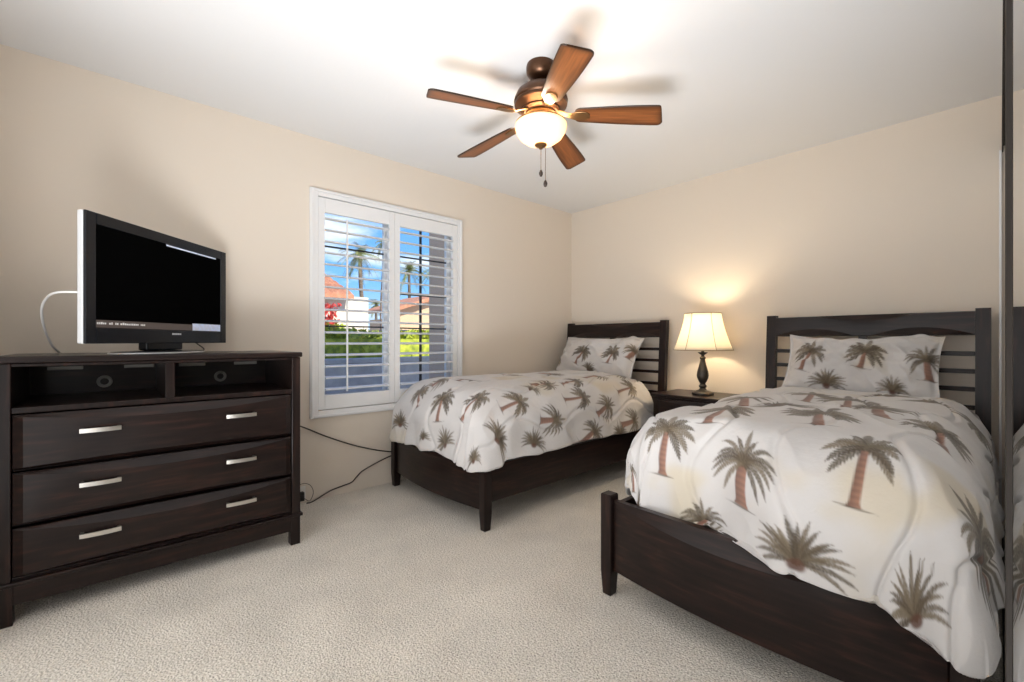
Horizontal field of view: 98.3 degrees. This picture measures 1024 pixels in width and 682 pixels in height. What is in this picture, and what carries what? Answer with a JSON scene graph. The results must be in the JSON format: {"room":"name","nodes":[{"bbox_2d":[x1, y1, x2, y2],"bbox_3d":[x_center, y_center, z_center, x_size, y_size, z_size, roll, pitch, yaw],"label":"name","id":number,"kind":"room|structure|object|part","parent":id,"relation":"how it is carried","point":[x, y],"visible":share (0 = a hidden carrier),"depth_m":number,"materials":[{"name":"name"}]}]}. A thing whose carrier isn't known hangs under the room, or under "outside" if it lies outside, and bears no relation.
{"room":"bedroom","nodes":[
{"label":"bedroom","id":0,"kind":"room"},
{"bbox_2d":[0,44,571,502],"bbox_3d":[-0.938,-0.150,3.441,4.436,2.440,0.160,0,0,-42],"label":"wall","id":1,"kind":"structure","parent":0,"point":[73,138],"depth_m":2.69,"materials":[{"name":"beige paint"}]},
{"bbox_2d":[300,483,313,501],"bbox_3d":[-1.369,0.995,2.917,0.112,0.125,0.037,0,0,-42],"label":"outlet","id":2,"kind":"object","parent":1,"relation":"attached to","point":[302,488],"visible":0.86,"depth_m":2.92,"materials":[{"name":"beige plastic"}]},
{"bbox_2d":[300,425,390,451],"bbox_3d":[-0.927,0.660,3.327,1.702,0.429,0.009,0,0,-42],"label":"lamp cord","id":3,"kind":"object","parent":1,"relation":"attached to","point":[300,425],"visible":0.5,"depth_m":3.09,"materials":[{"name":"brown plastic"}]},
{"bbox_2d":[309,186,461,418],"bbox_3d":[-0.928,-0.254,3.409,1.239,1.548,0.200,0,0,-42],"label":"window shutters","id":4,"kind":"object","parent":1,"relation":"in","point":[321,201],"depth_m":3.30,"materials":[{"name":"white paint"}]},
{"bbox_3d":[-1.147,-0.249,3.083,0.012,1.194,0.010,0,0,-42],"label":"tilt rod","id":5,"kind":"part","parent":4,"relation":"part of","materials":[{"name":"white paint"}]},
{"bbox_3d":[-1.106,-0.254,3.177,0.560,1.440,0.028,0,0,-42],"label":"shutter panel","id":6,"kind":"part","parent":4,"relation":"part of","materials":[{"name":"white paint"}]},
{"bbox_3d":[-0.965,-0.255,3.450,1.124,1.426,0.040,0,0,-42],"label":"sash","id":7,"kind":"part","parent":4,"relation":"part of","materials":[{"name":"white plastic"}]},
{"bbox_3d":[-0.685,-0.254,3.559,0.574,1.440,0.028,0,0,-42],"label":"shutter panel","id":8,"kind":"part","parent":4,"relation":"part of","materials":[{"name":"white paint"}]},
{"bbox_2d":[429,233,443,378],"bbox_3d":[-0.323,-0.455,4.479,0.860,3.350,0.532,0,0,-42],"label":"wall","id":9,"kind":"structure","parent":0,"point":[432,242],"depth_m":4.29,"materials":[{"name":"beige paint"}]},
{"bbox_2d":[0,0,1002,213],"bbox_3d":[-0.125,-1.430,1.607,5.776,0.120,4.048,0,0,-42],"label":"ceiling","id":10,"kind":"structure","parent":0,"point":[735,83],"depth_m":2.21,"materials":[{"name":"white paint"}]},
{"bbox_2d":[426,43,661,186],"bbox_3d":[0.110,-1.066,2.210,1.129,0.605,1.110,0,0,-42],"label":"ceiling fan","id":11,"kind":"object","parent":10,"relation":"hanging from","point":[542,101],"visible":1,"depth_m":2.12,"materials":[{"name":"brown wood"}]},
{"bbox_3d":[-0.190,-1.095,2.022,0.427,0.006,0.130,-5,15,-28],"label":"blade","id":12,"kind":"part","parent":11,"relation":"part of","materials":[{"name":"brown wood"}]},
{"bbox_3d":[-0.129,-1.095,2.461,0.427,0.006,0.130,-6,9,44],"label":"blade","id":13,"kind":"part","parent":11,"relation":"part of","materials":[{"name":"brown wood"}]},
{"bbox_3d":[0.143,-1.027,2.200,0.256,0.102,0.256,0,0,-42],"label":"lamp shade","id":14,"kind":"part","parent":11,"relation":"part of","materials":[{"name":"white glass"}]},
{"bbox_3d":[0.166,-0.880,2.199,0.003,0.168,0.003,0,0,-42],"label":"pull chain","id":15,"kind":"part","parent":11,"relation":"part of","materials":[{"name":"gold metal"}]},
{"bbox_3d":[0.209,-1.095,1.828,0.130,0.006,0.427,13,2,-11],"label":"blade","id":16,"kind":"part","parent":11,"relation":"part of","materials":[{"name":"brown wood"}]},
{"bbox_3d":[0.308,-1.095,2.539,0.130,0.006,0.427,-14,-10,24],"label":"blade","id":17,"kind":"part","parent":11,"relation":"part of","materials":[{"name":"brown wood"}]},
{"bbox_3d":[0.517,-1.095,2.148,0.427,0.006,0.130,4,-12,8],"label":"blade","id":18,"kind":"part","parent":11,"relation":"part of","materials":[{"name":"brown wood"}]},
{"bbox_2d":[0,460,1002,681],"bbox_3d":[-0.125,1.120,1.607,5.776,0.100,4.048,0,0,-42],"label":"floor","id":19,"kind":"structure","parent":0,"point":[387,582],"depth_m":1.76,"materials":[{"name":"beige carpet"}]},
{"bbox_2d":[0,350,302,628],"bbox_3d":[-1.681,0.564,2.173,1.082,1.012,0.603,0,0,-42],"label":"dresser","id":20,"kind":"object","parent":19,"relation":"on","point":[112,466],"visible":1,"depth_m":1.93,"materials":[{"name":"brown wood"}]},
{"bbox_3d":[-1.907,0.997,1.664,0.046,0.147,0.049,0,0,-42],"label":"leg","id":21,"kind":"part","parent":20,"relation":"part of","materials":[{"name":"brown wood"}]},
{"bbox_2d":[40,291,76,353],"bbox_3d":[-1.880,-0.068,1.827,0.484,0.252,0.093,0,0,36],"label":"cable","id":22,"kind":"object","parent":20,"relation":"on","point":[56,292],"visible":0.97,"depth_m":1.80,"materials":[{"name":"white plastic"}]},
{"bbox_3d":[-2.144,0.129,2.127,0.122,0.018,0.008,0,0,-42],"label":"vent plate","id":23,"kind":"part","parent":20,"relation":"part of","materials":[{"name":"grey metal"}]},
{"bbox_3d":[-1.670,0.775,1.799,0.125,0.017,0.034,0,0,-42],"label":"handle","id":24,"kind":"part","parent":20,"relation":"part of","materials":[{"name":"silver metal"}]},
{"bbox_3d":[-1.670,0.572,1.799,0.125,0.017,0.034,0,0,-42],"label":"handle","id":25,"kind":"part","parent":20,"relation":"part of","materials":[{"name":"silver metal"}]},
{"bbox_3d":[-1.670,0.357,1.799,0.125,0.017,0.034,0,0,-42],"label":"handle","id":26,"kind":"part","parent":20,"relation":"part of","materials":[{"name":"silver metal"}]},
{"bbox_3d":[-1.943,0.129,2.309,0.119,0.018,0.008,0,0,-42],"label":"vent plate","id":27,"kind":"part","parent":20,"relation":"part of","materials":[{"name":"grey metal"}]},
{"bbox_3d":[-1.873,0.494,2.383,0.980,0.792,0.012,0,0,-42],"label":"panel","id":28,"kind":"part","parent":20,"relation":"part of","materials":[{"name":"brown wood"}]},
{"bbox_2d":[77,209,225,354],"bbox_3d":[-1.677,-0.223,2.111,0.261,0.562,0.843,0,0,0],"label":"television","id":29,"kind":"object","parent":20,"relation":"on","point":[159,292],"visible":1,"depth_m":1.96,"materials":[{"name":"black plastic"}]},
{"bbox_3d":[-1.677,0.054,2.111,0.261,0.005,0.481,0,0,-3],"label":"trim","id":30,"kind":"part","parent":29,"relation":"part of","materials":[{"name":"black plastic"}]},
{"bbox_3d":[-1.691,0.951,2.184,1.082,0.089,0.552,0,0,-42],"label":"moulding","id":31,"kind":"part","parent":20,"relation":"part of","materials":[{"name":"brown wood"}]},
{"bbox_3d":[-1.510,0.800,1.983,0.972,0.181,0.045,0,0,-42],"label":"drawer","id":32,"kind":"part","parent":20,"relation":"part of","materials":[{"name":"brown wood"}]},
{"bbox_3d":[-1.510,0.597,1.983,0.972,0.195,0.045,0,0,-42],"label":"drawer","id":33,"kind":"part","parent":20,"relation":"part of","materials":[{"name":"brown wood"}]},
{"bbox_3d":[-1.510,0.382,1.983,0.972,0.204,0.045,0,0,-42],"label":"drawer","id":34,"kind":"part","parent":20,"relation":"part of","materials":[{"name":"brown wood"}]},
{"bbox_3d":[-1.776,0.129,2.461,0.120,0.018,0.008,0,0,-42],"label":"vent plate","id":35,"kind":"part","parent":20,"relation":"part of","materials":[{"name":"grey metal"}]},
{"bbox_3d":[-1.303,0.775,2.132,0.125,0.017,0.034,0,0,-42],"label":"handle","id":36,"kind":"part","parent":20,"relation":"part of","materials":[{"name":"silver metal"}]},
{"bbox_3d":[-1.303,0.572,2.132,0.125,0.017,0.034,0,0,-42],"label":"handle","id":37,"kind":"part","parent":20,"relation":"part of","materials":[{"name":"silver metal"}]},
{"bbox_3d":[-1.303,0.357,2.132,0.125,0.017,0.034,0,0,-42],"label":"handle","id":38,"kind":"part","parent":20,"relation":"part of","materials":[{"name":"silver metal"}]},
{"bbox_3d":[-1.585,0.129,2.634,0.118,0.018,0.008,0,0,-42],"label":"vent plate","id":39,"kind":"part","parent":20,"relation":"part of","materials":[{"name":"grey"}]},
{"bbox_3d":[-1.154,0.997,2.347,0.046,0.147,0.049,0,0,-42],"label":"leg","id":40,"kind":"part","parent":20,"relation":"part of","materials":[{"name":"brown wood"}]},
{"bbox_2d":[306,455,390,503],"bbox_3d":[-0.822,0.965,3.402,1.446,0.214,0.040,0,0,-42],"label":"extension cord","id":41,"kind":"object","parent":19,"relation":"on","point":[390,455],"visible":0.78,"depth_m":3.11,"materials":[{"name":"brown plastic"}]},
{"bbox_2d":[391,320,668,531],"bbox_3d":[0.223,0.444,3.557,2.080,1.252,1.110,0,0,-42],"label":"frame","id":42,"kind":"object","parent":19,"relation":"on","point":[438,474],"visible":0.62,"depth_m":2.92,"materials":[{"name":"brown wood"}]},
{"bbox_3d":[-0.861,0.858,3.288,0.056,0.425,0.052,0,0,-42],"label":"foot post","id":43,"kind":"part","parent":42,"relation":"part of","materials":[{"name":"brown wood"}]},
{"bbox_3d":[-0.521,0.817,2.882,0.071,0.297,1.004,0,0,-42],"label":"footboard","id":44,"kind":"part","parent":42,"relation":"part of","materials":[{"name":"brown wood"}]},
{"bbox_3d":[-0.150,0.858,2.505,0.056,0.425,0.052,0,0,-42],"label":"foot post","id":45,"kind":"part","parent":42,"relation":"part of","materials":[{"name":"brown wood"}]},
{"bbox_3d":[0.577,0.810,3.159,1.890,0.210,0.028,0,0,-42],"label":"rail","id":46,"kind":"part","parent":42,"relation":"part of","materials":[{"name":"brown wood"}]},
{"bbox_3d":[0.603,0.444,4.611,0.100,1.252,0.060,0,0,-42],"label":"head post","id":47,"kind":"part","parent":42,"relation":"part of","materials":[{"name":"brown wood"}]},
{"bbox_3d":[0.954,-0.100,4.221,0.070,0.136,0.988,0,0,-42],"label":"rail","id":48,"kind":"part","parent":42,"relation":"part of","materials":[{"name":"brown wood"}]},
{"bbox_3d":[1.308,0.444,3.834,0.100,1.252,0.060,0,0,-42],"label":"head post","id":49,"kind":"part","parent":42,"relation":"part of","materials":[{"name":"brown wood"}]},
{"bbox_3d":[0.258,0.647,3.589,1.765,0.323,0.970,0,0,-42],"label":"mattress","id":50,"kind":"object","parent":42,"relation":"on","visible":0},
{"bbox_2d":[389,369,652,472],"bbox_3d":[0.100,0.489,3.448,1.907,0.476,1.199,0,0,-42],"label":"comforter","id":51,"kind":"object","parent":50,"relation":"on","point":[479,423],"visible":1,"depth_m":2.84,"materials":[{"name":"fabric"}]},
{"bbox_2d":[556,336,644,378],"bbox_3d":[0.774,0.154,4.125,0.288,0.398,0.860,0,0,-44],"label":"pillow","id":52,"kind":"object","parent":51,"relation":"on","point":[617,356],"visible":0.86,"depth_m":3.99,"materials":[{"name":"fabric"}]},
{"bbox_2d":[650,389,739,416],"bbox_3d":[1.476,0.743,3.432,0.491,0.655,0.660,0,0,-42],"label":"nightstand","id":53,"kind":"object","parent":19,"relation":"on","point":[663,401],"visible":0.07,"depth_m":3.41,"materials":[{"name":"brown wood"}]},
{"bbox_3d":[1.331,0.553,3.301,0.036,0.195,0.540,0,0,-42],"label":"drawer","id":54,"kind":"part","parent":53,"relation":"part of","materials":[{"name":"brown wood"}]},
{"bbox_2d":[673,312,733,395],"bbox_3d":[1.478,0.099,3.431,0.432,0.631,0.428,0,0,-42],"label":"table lamp","id":55,"kind":"object","parent":53,"relation":"on","point":[700,331],"visible":1,"depth_m":3.31,"materials":[{"name":"beige fabric"}]},
{"bbox_3d":[1.478,-0.071,3.431,0.426,0.284,0.414,0,0,28],"label":"lamp shade","id":56,"kind":"part","parent":55,"relation":"part of","materials":[{"name":"beige fabric"}]},
{"bbox_2d":[601,308,990,681],"bbox_3d":[1.498,0.444,2.151,2.080,1.252,1.110,0,0,-42],"label":"frame","id":57,"kind":"object","parent":19,"relation":"on","point":[700,570],"visible":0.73,"depth_m":1.51,"materials":[{"name":"brown wood"}]},
{"bbox_3d":[0.414,0.858,1.883,0.056,0.425,0.052,0,0,-42],"label":"foot post","id":58,"kind":"part","parent":57,"relation":"part of","materials":[{"name":"brown wood"}]},
{"bbox_3d":[1.136,0.810,2.543,1.890,0.210,0.028,0,0,-42],"label":"rail","id":59,"kind":"part","parent":57,"relation":"part of","materials":[{"name":"brown wood"}]},
{"bbox_3d":[1.878,0.444,3.206,0.100,1.252,0.060,0,0,-42],"label":"head post","id":60,"kind":"part","parent":57,"relation":"part of","materials":[{"name":"brown wood"}]},
{"bbox_3d":[0.754,0.817,1.477,0.071,0.297,1.004,0,0,-42],"label":"footboard","id":61,"kind":"part","parent":57,"relation":"part of","materials":[{"name":"brown wood"}]},
{"bbox_3d":[2.230,-0.100,2.815,0.070,0.136,0.988,0,0,-42],"label":"rail","id":62,"kind":"part","parent":57,"relation":"part of","materials":[{"name":"brown wood"}]},
{"bbox_3d":[1.125,0.858,1.099,0.056,0.425,0.052,0,0,-42],"label":"foot post","id":63,"kind":"part","parent":57,"relation":"part of","materials":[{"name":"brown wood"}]},
{"bbox_3d":[2.584,0.444,2.428,0.100,1.252,0.060,0,0,-42],"label":"head post","id":64,"kind":"part","parent":57,"relation":"part of","materials":[{"name":"brown wood"}]},
{"bbox_2d":[572,95,1004,528],"bbox_3d":[1.992,-0.150,3.393,0.160,2.440,3.848,0,0,-42],"label":"wall","id":65,"kind":"structure","parent":0,"point":[903,217],"depth_m":3.11,"materials":[{"name":"beige paint"}]},
{"bbox_2d":[999,150,1001,506],"bbox_3d":[2.704,0.010,2.452,0.049,2.120,0.010,0,0,-42],"label":"trim","id":66,"kind":"structure","parent":65,"relation":"attached to","point":[1000,151],"depth_m":2.44,"materials":[{"name":"white paint"}]},
{"bbox_2d":[1002,529,1004,681],"bbox_3d":[1.229,1.057,1.060,4.105,0.026,0.069,0,0,-42],"label":"trim","id":67,"kind":"structure","parent":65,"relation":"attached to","point":[1003,538],"depth_m":1.64,"materials":[{"name":"brown metal"}]},
{"bbox_2d":[1005,0,1023,681],"bbox_3d":[0.055,-0.020,0.029,0.920,2.120,0.026,0,0,-42],"label":"door","id":68,"kind":"structure","parent":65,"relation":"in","point":[1014,9],"depth_m":0.21,"materials":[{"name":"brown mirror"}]},
{"bbox_3d":[0.055,-0.020,0.029,0.920,2.120,0.026,0,0,-42],"label":"frame","id":69,"kind":"part","parent":68,"relation":"part of","materials":[{"name":"brown metal"}]},
{"bbox_3d":[1.479,-0.150,0.785,4.106,2.440,0.675,0,0,-42],"label":"wall","id":70,"kind":"structure","parent":0,"visible":0},
{"bbox_2d":[1002,0,1004,151],"bbox_3d":[1.229,-1.095,1.060,4.105,0.090,0.069,0,0,-42],"label":"trim","id":71,"kind":"structure","parent":70,"relation":"attached to","point":[1003,33],"depth_m":1.80,"materials":[{"name":"brown metal"}]},
{"label":"outside","id":72,"kind":"structure","parent":0,"visible":0},
{"bbox_3d":[-4.592,1.320,38.547,75.000,0.200,56.732,0,0,-42],"label":"ground","id":73,"kind":"structure","parent":72,"visible":0},
{"bbox_2d":[325,303,345,328],"bbox_3d":[-5.970,-0.001,13.934,1.339,2.515,1.148,0,0,-42],"label":"bougainvillea","id":74,"kind":"object","parent":73,"relation":"on","point":[328,306],"visible":0.13,"depth_m":13.91,"materials":[{"name":"red plant"}]},
{"bbox_2d":[325,277,367,331],"bbox_3d":[-8.903,-0.910,14.910,6.650,4.260,4.950,0,0,-42],"label":"house","id":75,"kind":"structure","parent":73,"relation":"on","point":[329,292],"depth_m":15.22,"materials":[{"name":"beige paint"}]},
{"bbox_2d":[337,241,380,296],"bbox_3d":[-6.343,-1.436,18.520,2.230,5.326,2.062,0,0,2],"label":"palm tree","id":76,"kind":"object","parent":73,"relation":"on","point":[354,261],"visible":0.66,"depth_m":18.47,"materials":[{"name":"green plant"}]},
{"bbox_2d":[369,299,379,319],"bbox_3d":[-11.082,-1.102,36.039,2.509,4.666,2.582,0,0,-11],"label":"palm tree","id":77,"kind":"object","parent":73,"relation":"on","point":[375,304],"visible":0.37,"depth_m":35.81,"materials":[{"name":"green plant"}]},
{"bbox_2d":[371,240,381,329],"bbox_3d":[-7.119,-2.224,24.080,1.339,6.894,1.622,0,0,14],"label":"palm tree","id":78,"kind":"object","parent":73,"relation":"on","point":[379,241],"visible":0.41,"depth_m":24.09,"materials":[{"name":"green plant"}]},
{"bbox_3d":[-7.119,-4.967,24.080,1.339,1.408,1.622,0,0,14],"label":"crown","id":79,"kind":"part","parent":78,"relation":"part of","materials":[{"name":"green plant"}]},
{"bbox_2d":[325,356,428,394],"bbox_3d":[1.270,0.715,8.274,15.000,1.010,0.210,0,0,-42],"label":"wall","id":80,"kind":"structure","parent":73,"relation":"on","point":[336,371],"depth_m":5.38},
{"bbox_2d":[325,327,428,358],"bbox_3d":[0.407,0.488,8.469,14.118,1.464,1.136,0,0,-42],"label":"hedge","id":81,"kind":"object","parent":73,"relation":"on","point":[329,349],"visible":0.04,"depth_m":5.77,"materials":[{"name":"green plant"}]},
{"bbox_2d":[368,297,428,330],"bbox_3d":[-5.806,-0.905,29.839,7.100,4.250,5.200,0,0,-42],"label":"house","id":82,"kind":"structure","parent":73,"relation":"on","point":[409,308],"depth_m":27.10,"materials":[{"name":"beige paint"}]},
{"bbox_2d":[400,261,427,297],"bbox_3d":[-9.416,-3.109,41.192,3.814,8.673,3.155,0,0,-6],"label":"palm tree","id":83,"kind":"object","parent":73,"relation":"on","point":[409,268],"visible":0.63,"depth_m":41.14,"materials":[{"name":"green plant"}]},
{"bbox_2d":[414,269,428,283],"bbox_3d":[-6.771,-2.942,38.797,3.513,8.340,3.999,0,0,6],"label":"palm tree","id":84,"kind":"object","parent":73,"relation":"on","point":[424,277],"visible":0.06,"depth_m":37.84,"materials":[{"name":"green plant"}]},
{"bbox_3d":[1.533,0.647,2.183,1.765,0.323,0.970,0,0,-42],"label":"mattress","id":85,"kind":"object","parent":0,"visible":0},
{"bbox_2d":[625,386,1004,678],"bbox_3d":[1.443,0.522,2.075,2.016,0.507,1.162,0,0,-42],"label":"comforter","id":86,"kind":"object","parent":85,"relation":"on","point":[890,502],"visible":0.98,"depth_m":1.31,"materials":[{"name":"fabric"}]},
{"bbox_2d":[781,334,945,397],"bbox_3d":[2.068,0.158,2.665,0.285,0.404,0.767,0,0,-44],"label":"pillow","id":87,"kind":"object","parent":86,"relation":"on","point":[905,365],"visible":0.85,"depth_m":2.56,"materials":[{"name":"fabric"}]}
]}

